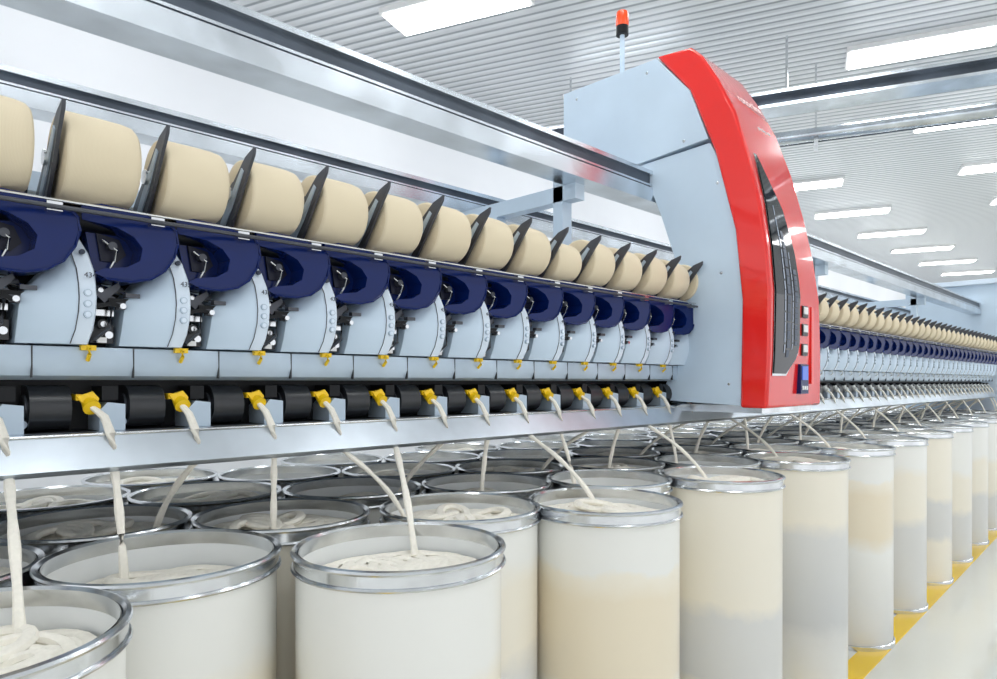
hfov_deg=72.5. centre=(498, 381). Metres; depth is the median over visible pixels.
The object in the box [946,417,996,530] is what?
can
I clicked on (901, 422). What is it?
can
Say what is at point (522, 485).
can
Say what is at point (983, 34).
ceiling light
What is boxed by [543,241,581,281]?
package
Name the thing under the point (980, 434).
can
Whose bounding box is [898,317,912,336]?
package
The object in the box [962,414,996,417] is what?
can
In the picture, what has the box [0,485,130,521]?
can
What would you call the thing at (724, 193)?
robot
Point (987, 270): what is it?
ceiling light
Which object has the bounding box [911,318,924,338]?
package
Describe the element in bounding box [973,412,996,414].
can
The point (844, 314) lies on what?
package
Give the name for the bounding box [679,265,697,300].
package
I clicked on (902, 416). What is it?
can
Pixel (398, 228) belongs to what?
package
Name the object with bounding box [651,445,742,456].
can
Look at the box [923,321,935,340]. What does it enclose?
package
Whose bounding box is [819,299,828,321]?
package
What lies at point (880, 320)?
package
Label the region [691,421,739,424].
can
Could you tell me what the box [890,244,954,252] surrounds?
ceiling light
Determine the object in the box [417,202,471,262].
package
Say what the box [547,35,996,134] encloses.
ceiling beam
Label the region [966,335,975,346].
package
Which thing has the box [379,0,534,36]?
ceiling light
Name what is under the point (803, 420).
can
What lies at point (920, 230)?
ceiling light
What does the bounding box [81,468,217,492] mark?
can
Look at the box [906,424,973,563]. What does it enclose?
can
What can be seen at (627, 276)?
package
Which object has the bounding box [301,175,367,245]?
package
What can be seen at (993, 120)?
ceiling light
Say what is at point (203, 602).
can
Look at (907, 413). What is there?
can
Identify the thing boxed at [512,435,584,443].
can
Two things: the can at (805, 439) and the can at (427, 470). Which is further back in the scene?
the can at (805, 439)
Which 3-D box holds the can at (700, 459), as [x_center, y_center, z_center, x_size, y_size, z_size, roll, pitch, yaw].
[1.048,0.975,3.421,0.510,1.171,0.510,0,0,27]
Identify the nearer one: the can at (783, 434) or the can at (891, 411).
the can at (783, 434)
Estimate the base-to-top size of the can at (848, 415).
1.171 m
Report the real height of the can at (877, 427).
1.171 m
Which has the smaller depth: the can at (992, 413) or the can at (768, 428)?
the can at (768, 428)
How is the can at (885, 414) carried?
on the floor
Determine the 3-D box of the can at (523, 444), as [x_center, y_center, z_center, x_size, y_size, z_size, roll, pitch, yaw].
[0.248,0.975,4.221,0.510,1.171,0.510,0,0,39]
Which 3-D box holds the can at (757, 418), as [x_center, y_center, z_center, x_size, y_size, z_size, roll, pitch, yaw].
[2.733,0.975,7.273,0.510,1.171,0.510,0,0,37]
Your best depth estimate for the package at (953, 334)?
7.39 m
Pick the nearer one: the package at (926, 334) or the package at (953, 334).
the package at (926, 334)
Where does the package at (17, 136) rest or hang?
on the machine
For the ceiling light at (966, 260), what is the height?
0.062 m
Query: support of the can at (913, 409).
on the floor
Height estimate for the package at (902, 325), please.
0.198 m
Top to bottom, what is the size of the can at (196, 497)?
1.171 m
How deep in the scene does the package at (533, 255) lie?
2.60 m
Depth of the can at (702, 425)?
6.32 m
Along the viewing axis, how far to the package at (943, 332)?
7.08 m
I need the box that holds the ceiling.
[228,0,996,282]
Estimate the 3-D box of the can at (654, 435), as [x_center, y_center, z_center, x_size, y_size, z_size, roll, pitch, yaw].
[1.343,0.975,4.972,0.510,1.171,0.510,0,0,30]
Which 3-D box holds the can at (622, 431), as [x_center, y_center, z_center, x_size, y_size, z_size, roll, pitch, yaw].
[0.943,0.975,5.372,0.510,1.171,0.510,0,0,22]
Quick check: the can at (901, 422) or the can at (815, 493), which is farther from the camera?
the can at (901, 422)
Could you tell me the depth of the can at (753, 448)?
4.18 m
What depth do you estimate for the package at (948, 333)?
7.24 m
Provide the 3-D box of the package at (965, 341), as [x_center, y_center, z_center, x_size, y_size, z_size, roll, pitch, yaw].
[5.352,-0.512,7.926,0.163,0.197,0.197,0,0,-45]
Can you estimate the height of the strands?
0.431 m
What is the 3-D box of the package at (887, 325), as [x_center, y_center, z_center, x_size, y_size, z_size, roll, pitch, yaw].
[3.248,-0.510,5.822,0.163,0.193,0.193,0,0,-45]
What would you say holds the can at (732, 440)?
on the floor
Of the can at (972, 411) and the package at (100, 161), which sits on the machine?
the package at (100, 161)
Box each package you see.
[0,95,34,191]
[47,111,141,208]
[144,140,229,222]
[229,160,303,235]
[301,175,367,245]
[365,191,422,254]
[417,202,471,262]
[465,214,513,269]
[506,224,550,275]
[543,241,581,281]
[569,240,614,286]
[605,247,641,290]
[633,253,666,294]
[657,259,689,298]
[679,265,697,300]
[819,298,839,323]
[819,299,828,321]
[830,300,849,325]
[841,303,858,326]
[849,305,867,328]
[860,307,876,329]
[867,310,884,331]
[876,312,891,332]
[885,313,898,333]
[891,313,906,335]
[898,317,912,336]
[905,318,918,337]
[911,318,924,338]
[917,322,930,339]
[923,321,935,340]
[928,328,940,340]
[934,324,945,341]
[939,330,950,342]
[945,331,955,343]
[949,332,959,344]
[953,333,963,344]
[958,334,967,345]
[963,335,971,346]
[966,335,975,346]
[970,336,979,347]
[974,337,982,348]
[977,338,986,348]
[981,339,989,349]
[984,340,992,349]
[988,341,995,350]
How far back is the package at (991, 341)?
8.89 m
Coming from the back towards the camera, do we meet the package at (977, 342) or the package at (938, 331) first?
the package at (977, 342)
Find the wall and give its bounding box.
[0,5,905,491]
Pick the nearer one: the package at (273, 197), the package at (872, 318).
the package at (273, 197)
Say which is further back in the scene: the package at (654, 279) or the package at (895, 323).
the package at (895, 323)
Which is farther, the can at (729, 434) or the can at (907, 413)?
the can at (907, 413)
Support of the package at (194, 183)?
on the machine
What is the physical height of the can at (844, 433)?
1.171 m
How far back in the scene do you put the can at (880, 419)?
7.24 m
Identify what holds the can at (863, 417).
on the floor
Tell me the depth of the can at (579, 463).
3.45 m
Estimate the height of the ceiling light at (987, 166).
0.062 m
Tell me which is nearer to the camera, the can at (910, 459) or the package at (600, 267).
the package at (600, 267)
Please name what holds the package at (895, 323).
on the machine
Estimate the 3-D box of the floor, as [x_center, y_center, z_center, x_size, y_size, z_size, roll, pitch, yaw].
[8.344,1.608,7.920,35.000,0.104,13.400,0,0,-45]
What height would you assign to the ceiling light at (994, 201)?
0.062 m
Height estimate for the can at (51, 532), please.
1.171 m
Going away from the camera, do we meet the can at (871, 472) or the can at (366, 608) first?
the can at (366, 608)
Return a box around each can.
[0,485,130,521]
[0,504,192,555]
[0,543,45,587]
[0,586,132,678]
[29,529,281,678]
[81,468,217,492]
[126,481,281,528]
[190,498,369,678]
[217,465,340,498]
[280,453,382,476]
[282,476,421,523]
[290,522,505,678]
[341,462,455,492]
[379,492,540,678]
[383,451,480,472]
[414,443,498,454]
[421,473,551,497]
[455,459,563,477]
[479,449,572,462]
[497,441,579,450]
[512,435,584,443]
[528,487,682,678]
[546,469,672,494]
[559,457,665,473]
[569,447,659,459]
[575,440,655,449]
[582,434,652,441]
[586,429,650,434]
[644,424,702,429]
[645,428,709,433]
[646,433,717,439]
[649,438,729,446]
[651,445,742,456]
[655,454,760,469]
[660,466,785,678]
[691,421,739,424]
[697,424,754,427]
[706,427,766,432]
[709,432,780,438]
[718,437,798,445]
[729,417,779,420]
[729,444,821,456]
[738,420,791,422]
[744,452,850,678]
[747,423,804,427]
[756,426,821,432]
[763,415,808,417]
[768,431,840,437]
[773,417,821,419]
[781,419,836,423]
[784,436,864,444]
[793,412,833,414]
[794,422,852,426]
[801,414,846,416]
[803,442,895,651]
[812,425,873,431]
[813,416,862,418]
[824,412,868,413]
[825,419,879,422]
[825,430,898,436]
[836,414,881,416]
[845,421,900,425]
[846,434,928,613]
[850,416,901,418]
[859,425,924,430]
[860,411,900,413]
[864,408,901,409]
[867,418,921,421]
[873,413,918,415]
[879,429,953,585]
[880,409,918,411]
[885,421,945,424]
[889,415,940,418]
[891,411,935,413]
[906,417,962,420]
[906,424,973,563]
[907,413,954,415]
[913,409,949,410]
[925,415,977,417]
[929,420,989,545]
[942,412,987,414]
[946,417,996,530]
[956,410,996,412]
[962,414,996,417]
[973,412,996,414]
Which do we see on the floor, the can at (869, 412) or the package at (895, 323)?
the can at (869, 412)
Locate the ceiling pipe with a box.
[774,63,996,150]
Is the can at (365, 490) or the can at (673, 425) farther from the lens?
the can at (673, 425)
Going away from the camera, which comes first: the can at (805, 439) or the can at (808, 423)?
the can at (805, 439)
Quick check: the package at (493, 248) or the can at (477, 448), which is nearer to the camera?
the package at (493, 248)
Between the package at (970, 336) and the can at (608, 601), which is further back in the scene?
the package at (970, 336)
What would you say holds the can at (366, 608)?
on the floor
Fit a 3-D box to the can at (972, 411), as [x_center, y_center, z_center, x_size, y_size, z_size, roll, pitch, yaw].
[6.419,0.975,9.124,0.510,1.171,0.510,0,0,-40]
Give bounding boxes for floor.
[848,531,996,678]
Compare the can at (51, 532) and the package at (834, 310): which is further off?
the package at (834, 310)
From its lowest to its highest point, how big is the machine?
3.020 m
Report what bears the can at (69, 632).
on the floor
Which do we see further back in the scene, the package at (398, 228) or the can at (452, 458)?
the can at (452, 458)
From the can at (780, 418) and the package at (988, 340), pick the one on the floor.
the can at (780, 418)
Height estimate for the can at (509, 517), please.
1.171 m
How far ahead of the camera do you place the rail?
2.03 m
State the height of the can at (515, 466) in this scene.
1.171 m
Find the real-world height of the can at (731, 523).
1.171 m
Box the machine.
[0,0,996,480]
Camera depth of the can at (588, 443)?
4.53 m
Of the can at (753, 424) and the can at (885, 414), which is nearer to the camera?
the can at (753, 424)
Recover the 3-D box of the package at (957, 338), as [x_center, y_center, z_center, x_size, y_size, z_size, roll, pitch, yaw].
[5.051,-0.512,7.625,0.163,0.195,0.195,0,0,-45]
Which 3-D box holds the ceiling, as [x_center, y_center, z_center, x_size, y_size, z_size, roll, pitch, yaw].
[8.415,-3.490,7.990,35.200,0.100,13.400,0,0,-45]
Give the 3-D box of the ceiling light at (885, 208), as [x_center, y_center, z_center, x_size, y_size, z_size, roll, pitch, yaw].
[7.106,-3.409,13.683,1.360,0.062,0.460,0,0,24]
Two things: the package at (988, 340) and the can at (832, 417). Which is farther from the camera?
the package at (988, 340)
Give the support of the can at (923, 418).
on the floor
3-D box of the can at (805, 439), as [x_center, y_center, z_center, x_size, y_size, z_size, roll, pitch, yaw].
[2.241,0.975,4.688,0.510,1.171,0.510,0,0,45]
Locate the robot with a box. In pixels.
[564,9,819,413]
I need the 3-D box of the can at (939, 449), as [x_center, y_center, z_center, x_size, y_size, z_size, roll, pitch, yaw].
[3.337,0.975,5.439,0.510,1.171,0.510,0,0,-20]
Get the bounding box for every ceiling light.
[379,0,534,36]
[793,175,843,190]
[814,205,891,218]
[845,20,996,69]
[857,227,926,237]
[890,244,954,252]
[912,119,996,132]
[918,258,976,265]
[940,269,995,275]
[957,160,996,174]
[989,196,996,204]
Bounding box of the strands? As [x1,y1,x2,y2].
[0,386,996,633]
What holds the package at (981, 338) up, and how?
on the machine
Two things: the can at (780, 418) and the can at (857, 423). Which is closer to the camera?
the can at (857, 423)
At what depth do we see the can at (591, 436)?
5.03 m
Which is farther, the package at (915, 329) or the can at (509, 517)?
the package at (915, 329)
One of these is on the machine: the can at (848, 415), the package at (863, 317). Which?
the package at (863, 317)
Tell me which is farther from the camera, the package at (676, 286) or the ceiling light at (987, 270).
the ceiling light at (987, 270)
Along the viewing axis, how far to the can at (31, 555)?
1.58 m
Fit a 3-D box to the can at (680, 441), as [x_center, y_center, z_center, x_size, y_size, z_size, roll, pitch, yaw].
[1.245,0.975,4.455,0.510,1.171,0.510,0,0,-19]
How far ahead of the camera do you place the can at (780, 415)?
7.82 m
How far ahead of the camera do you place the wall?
6.46 m
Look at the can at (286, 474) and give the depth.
3.12 m
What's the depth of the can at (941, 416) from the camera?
7.98 m
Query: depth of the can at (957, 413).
8.68 m
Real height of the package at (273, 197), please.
0.193 m
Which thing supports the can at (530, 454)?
on the floor
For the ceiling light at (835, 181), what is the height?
0.062 m
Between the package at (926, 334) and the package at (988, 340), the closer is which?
the package at (926, 334)
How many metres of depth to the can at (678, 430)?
5.66 m
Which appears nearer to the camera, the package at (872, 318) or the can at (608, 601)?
the can at (608, 601)
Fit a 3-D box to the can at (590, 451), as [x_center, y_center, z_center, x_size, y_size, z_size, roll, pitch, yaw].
[0.648,0.975,3.821,0.510,1.171,0.510,0,0,-31]
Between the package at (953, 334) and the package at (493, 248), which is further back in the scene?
the package at (953, 334)
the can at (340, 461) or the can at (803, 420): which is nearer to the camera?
the can at (340, 461)
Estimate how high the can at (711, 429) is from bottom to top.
1.171 m
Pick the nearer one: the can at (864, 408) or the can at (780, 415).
the can at (780, 415)
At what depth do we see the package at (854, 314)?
5.14 m
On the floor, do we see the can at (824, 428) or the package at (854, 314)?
the can at (824, 428)
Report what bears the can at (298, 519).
on the floor
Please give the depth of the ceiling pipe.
6.95 m
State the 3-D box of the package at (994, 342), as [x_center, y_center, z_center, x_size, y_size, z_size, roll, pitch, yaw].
[6.554,-0.513,9.128,0.163,0.199,0.199,0,0,-45]
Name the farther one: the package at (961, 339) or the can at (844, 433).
the package at (961, 339)
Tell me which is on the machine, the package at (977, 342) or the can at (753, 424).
the package at (977, 342)
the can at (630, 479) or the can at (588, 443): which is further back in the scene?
the can at (588, 443)
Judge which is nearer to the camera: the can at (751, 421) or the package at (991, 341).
the can at (751, 421)
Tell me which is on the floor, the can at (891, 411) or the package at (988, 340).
the can at (891, 411)
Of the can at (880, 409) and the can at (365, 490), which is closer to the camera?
the can at (365, 490)
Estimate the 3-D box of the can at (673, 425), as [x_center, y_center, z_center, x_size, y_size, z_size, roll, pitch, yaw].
[1.539,0.975,6.005,0.510,1.171,0.510,0,0,2]
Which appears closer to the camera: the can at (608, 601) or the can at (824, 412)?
the can at (608, 601)
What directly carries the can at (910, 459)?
on the floor
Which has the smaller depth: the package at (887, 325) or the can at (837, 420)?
the package at (887, 325)
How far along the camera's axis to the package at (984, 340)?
8.59 m
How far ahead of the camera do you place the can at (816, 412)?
8.64 m
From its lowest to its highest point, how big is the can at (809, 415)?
1.171 m

